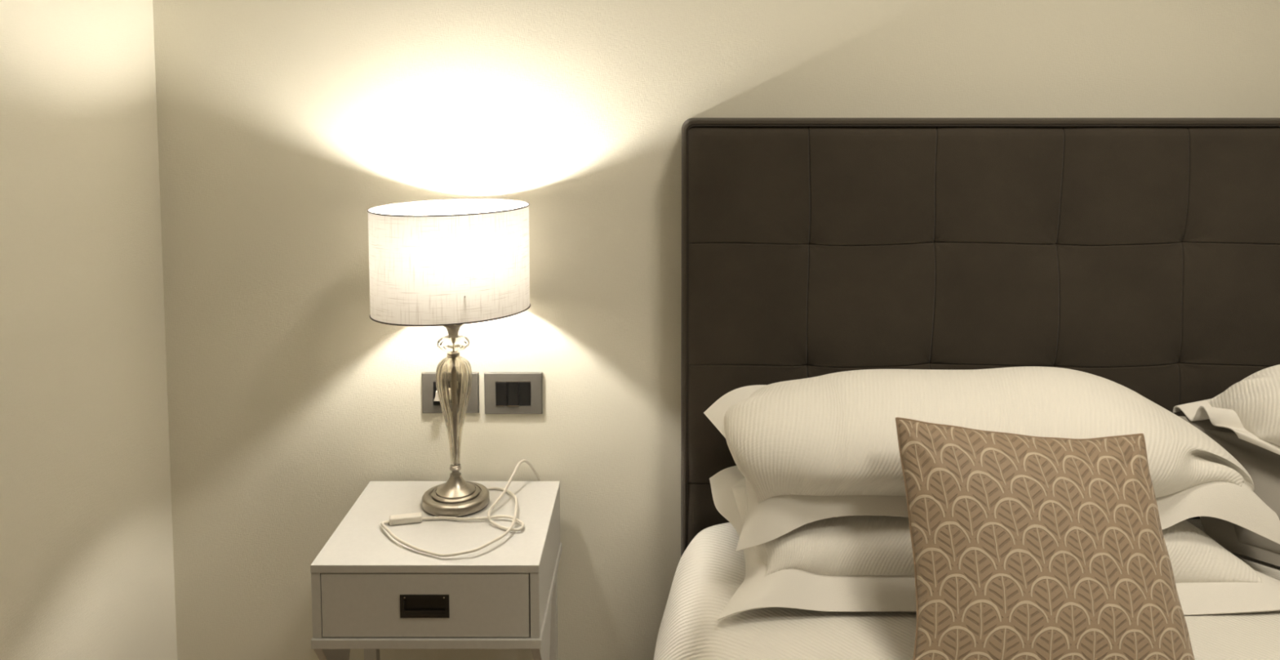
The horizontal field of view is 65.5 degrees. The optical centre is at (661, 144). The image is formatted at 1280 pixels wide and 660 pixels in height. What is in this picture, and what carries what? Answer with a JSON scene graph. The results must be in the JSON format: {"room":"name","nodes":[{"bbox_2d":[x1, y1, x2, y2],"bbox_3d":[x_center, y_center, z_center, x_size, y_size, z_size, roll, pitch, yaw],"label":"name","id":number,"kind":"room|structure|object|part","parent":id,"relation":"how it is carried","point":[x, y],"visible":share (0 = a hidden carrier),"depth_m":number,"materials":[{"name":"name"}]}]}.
{"room":"bedroom","nodes":[
{"label":"bedroom","id":0,"kind":"room"},
{"bbox_2d":[0,0,177,659],"bbox_3d":[-1.090,0.043,0.103,0.100,2.700,3.900,0,4,0],"label":"wall","id":1,"kind":"structure","parent":0,"point":[86,557],"depth_m":1.78,"materials":[{"name":"paint"}]},
{"bbox_2d":[152,0,1279,659],"bbox_3d":[1.030,-0.105,2.098,4.340,2.700,0.100,0,4,0],"label":"wall","id":2,"kind":"structure","parent":0,"point":[281,123],"depth_m":2.06,"materials":[{"name":"paint"}]},
{"bbox_2d":[422,371,479,413],"bbox_3d":[-0.444,0.520,2.090,0.119,0.087,0.007,0,4,0],"label":"socket plate","id":3,"kind":"object","parent":2,"relation":"attached to","point":[428,378],"visible":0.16,"depth_m":2.09,"materials":[{"name":"black plastic"}]},
{"bbox_2d":[433,390,439,400],"bbox_3d":[-0.466,0.521,2.077,0.017,0.021,0.017,0,4,0],"label":"plug","id":4,"kind":"object","parent":3,"relation":"attached to","point":[436,398],"visible":0.41,"depth_m":2.07,"materials":[{"name":"white plastic"}]},
{"bbox_2d":[484,371,542,413],"bbox_3d":[-0.311,0.521,2.088,0.122,0.088,0.012,0,4,0],"label":"switch plate","id":5,"kind":"object","parent":2,"relation":"attached to","point":[504,392],"visible":1,"depth_m":2.09,"materials":[{"name":"black plastic"}]},
{"bbox_3d":[1.030,1.439,0.207,4.340,0.100,4.100,0,4,0],"label":"floor","id":6,"kind":"structure","parent":0,"visible":0},
{"bbox_2d":[310,480,561,659],"bbox_3d":[-0.411,0.989,1.928,0.402,0.544,0.361,0,4,0],"label":"nightstand","id":7,"kind":"object","parent":6,"relation":"on","point":[371,591],"visible":0.99,"depth_m":1.74,"materials":[{"name":"white paint"}]},
{"bbox_3d":[-0.604,1.069,1.859,0.014,0.394,0.204,0,4,0],"label":"leg","id":8,"kind":"part","parent":7,"relation":"part of","materials":[{"name":"white paint"}]},
{"bbox_3d":[-0.597,1.055,2.051,0.026,0.394,0.025,0,4,0],"label":"leg","id":9,"kind":"part","parent":7,"relation":"part of","materials":[{"name":"white paint"}]},
{"bbox_3d":[-0.414,0.815,1.739,0.071,0.005,0.002,0,4,0],"label":"finger plate","id":10,"kind":"part","parent":7,"relation":"part of","materials":[{"name":"black metal"}]},
{"bbox_3d":[-0.414,0.804,1.744,0.086,0.042,0.014,0,4,0],"label":"handle","id":11,"kind":"part","parent":7,"relation":"part of","materials":[{"name":"black metal"}]},
{"bbox_3d":[-0.413,0.791,1.901,0.362,0.114,0.326,0,4,0],"label":"drawer","id":12,"kind":"part","parent":7,"relation":"part of","materials":[{"name":"white paint"}]},
{"bbox_3d":[-0.411,0.858,1.918,0.402,0.017,0.361,0,4,0],"label":"panel","id":13,"kind":"part","parent":7,"relation":"part of","materials":[{"name":"white paint"}]},
{"bbox_2d":[367,198,540,556],"bbox_3d":[-0.404,0.616,1.921,0.312,0.989,0.353,0,4,0],"label":"table lamp","id":14,"kind":"object","parent":7,"relation":"on","point":[451,264],"visible":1,"depth_m":1.86,"materials":[{"name":"white fabric"}]},
{"bbox_2d":[389,511,422,524],"bbox_3d":[-0.487,0.711,1.895,0.060,0.013,0.019,-1,4,-13],"label":"switch","id":15,"kind":"object","parent":14,"relation":"attached to","point":[410,517],"depth_m":1.89,"materials":[{"name":"white plastic"}]},
{"bbox_3d":[-0.410,0.120,1.933,0.311,0.003,0.233,-2,5,-25],"label":"shade trim","id":16,"kind":"part","parent":14,"relation":"part of","materials":[{"name":"fabric"}]},
{"bbox_3d":[-0.410,0.221,1.941,0.296,0.202,0.245,0,4,0],"label":"lamp shade","id":17,"kind":"part","parent":14,"relation":"part of","materials":[{"name":"white fabric"}]},
{"bbox_3d":[-0.365,0.710,1.883,0.274,0.018,0.225,-4,6,-44],"label":"power cord","id":18,"kind":"part","parent":14,"relation":"part of","materials":[{"name":"white plastic"}]},
{"bbox_3d":[-0.410,0.322,1.948,0.299,0.003,0.248,0,4,0],"label":"shade trim","id":19,"kind":"part","parent":14,"relation":"part of","materials":[{"name":"fabric"}]},
{"bbox_3d":[-0.408,0.523,1.963,0.072,0.218,0.070,0,4,0],"label":"glass stem","id":20,"kind":"part","parent":14,"relation":"part of","materials":[{"name":"clear glass"}]},
{"bbox_3d":[-0.221,1.069,1.859,0.014,0.394,0.204,0,4,0],"label":"leg","id":21,"kind":"part","parent":7,"relation":"part of","materials":[{"name":"white paint"}]},
{"bbox_3d":[-0.228,1.055,2.051,0.026,0.394,0.025,0,4,0],"label":"leg","id":22,"kind":"part","parent":7,"relation":"part of","materials":[{"name":"white paint"}]},
{"bbox_2d":[680,117,1279,556],"bbox_3d":[1.040,0.669,1.090,1.998,1.304,2.016,0,4,0],"label":"headboard","id":23,"kind":"object","parent":6,"relation":"on","point":[1140,255],"visible":0.55,"depth_m":1.97,"materials":[{"name":"brown fabric"}]},
{"bbox_2d":[653,518,1279,659],"bbox_3d":[1.040,1.046,0.999,2.197,0.475,1.992,0,4,0],"label":"bedspread","id":24,"kind":"object","parent":23,"relation":"on","point":[710,570],"visible":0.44,"depth_m":1.60,"materials":[{"name":"fabric"}]},
{"bbox_2d":[709,465,916,620],"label":"pillow","id":25,"kind":"object","parent":24,"relation":"on","point":[854,563],"depth_m":1.64,"materials":[{"name":"fabric"}]},
{"bbox_2d":[703,366,1279,551],"bbox_3d":[0.574,0.541,1.782,0.981,0.274,0.344,0,4,0],"label":"pillow","id":26,"kind":"object","parent":25,"relation":"on","point":[811,449],"visible":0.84,"depth_m":1.67,"materials":[{"name":"fabric"}]},
{"bbox_2d":[895,417,1195,659],"bbox_3d":[0.552,0.600,1.458,0.414,0.336,0.223,0,4,0],"label":"cushion","id":27,"kind":"object","parent":24,"relation":"on","point":[1024,547],"visible":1,"depth_m":1.43,"materials":[{"name":"brown fabric"}]},
{"bbox_2d":[1162,519,1279,614],"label":"pillow","id":28,"kind":"object","parent":24,"relation":"on","point":[1210,579],"depth_m":1.65,"materials":[{"name":"fabric"}]},
{"bbox_2d":[1177,415,1279,566],"bbox_3d":[1.480,0.635,1.781,1.032,0.225,0.363,0,4,0],"label":"pillow","id":29,"kind":"object","parent":24,"relation":"on","point":[1262,464],"visible":0.51,"depth_m":1.82,"materials":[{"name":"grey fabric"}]},
{"bbox_2d":[1173,364,1279,454],"bbox_3d":[1.486,0.521,1.765,1.009,0.292,0.348,0,4,0],"label":"pillow","id":30,"kind":"object","parent":29,"relation":"on","point":[1250,407],"visible":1,"depth_m":1.82,"materials":[{"name":"fabric"}]}
]}

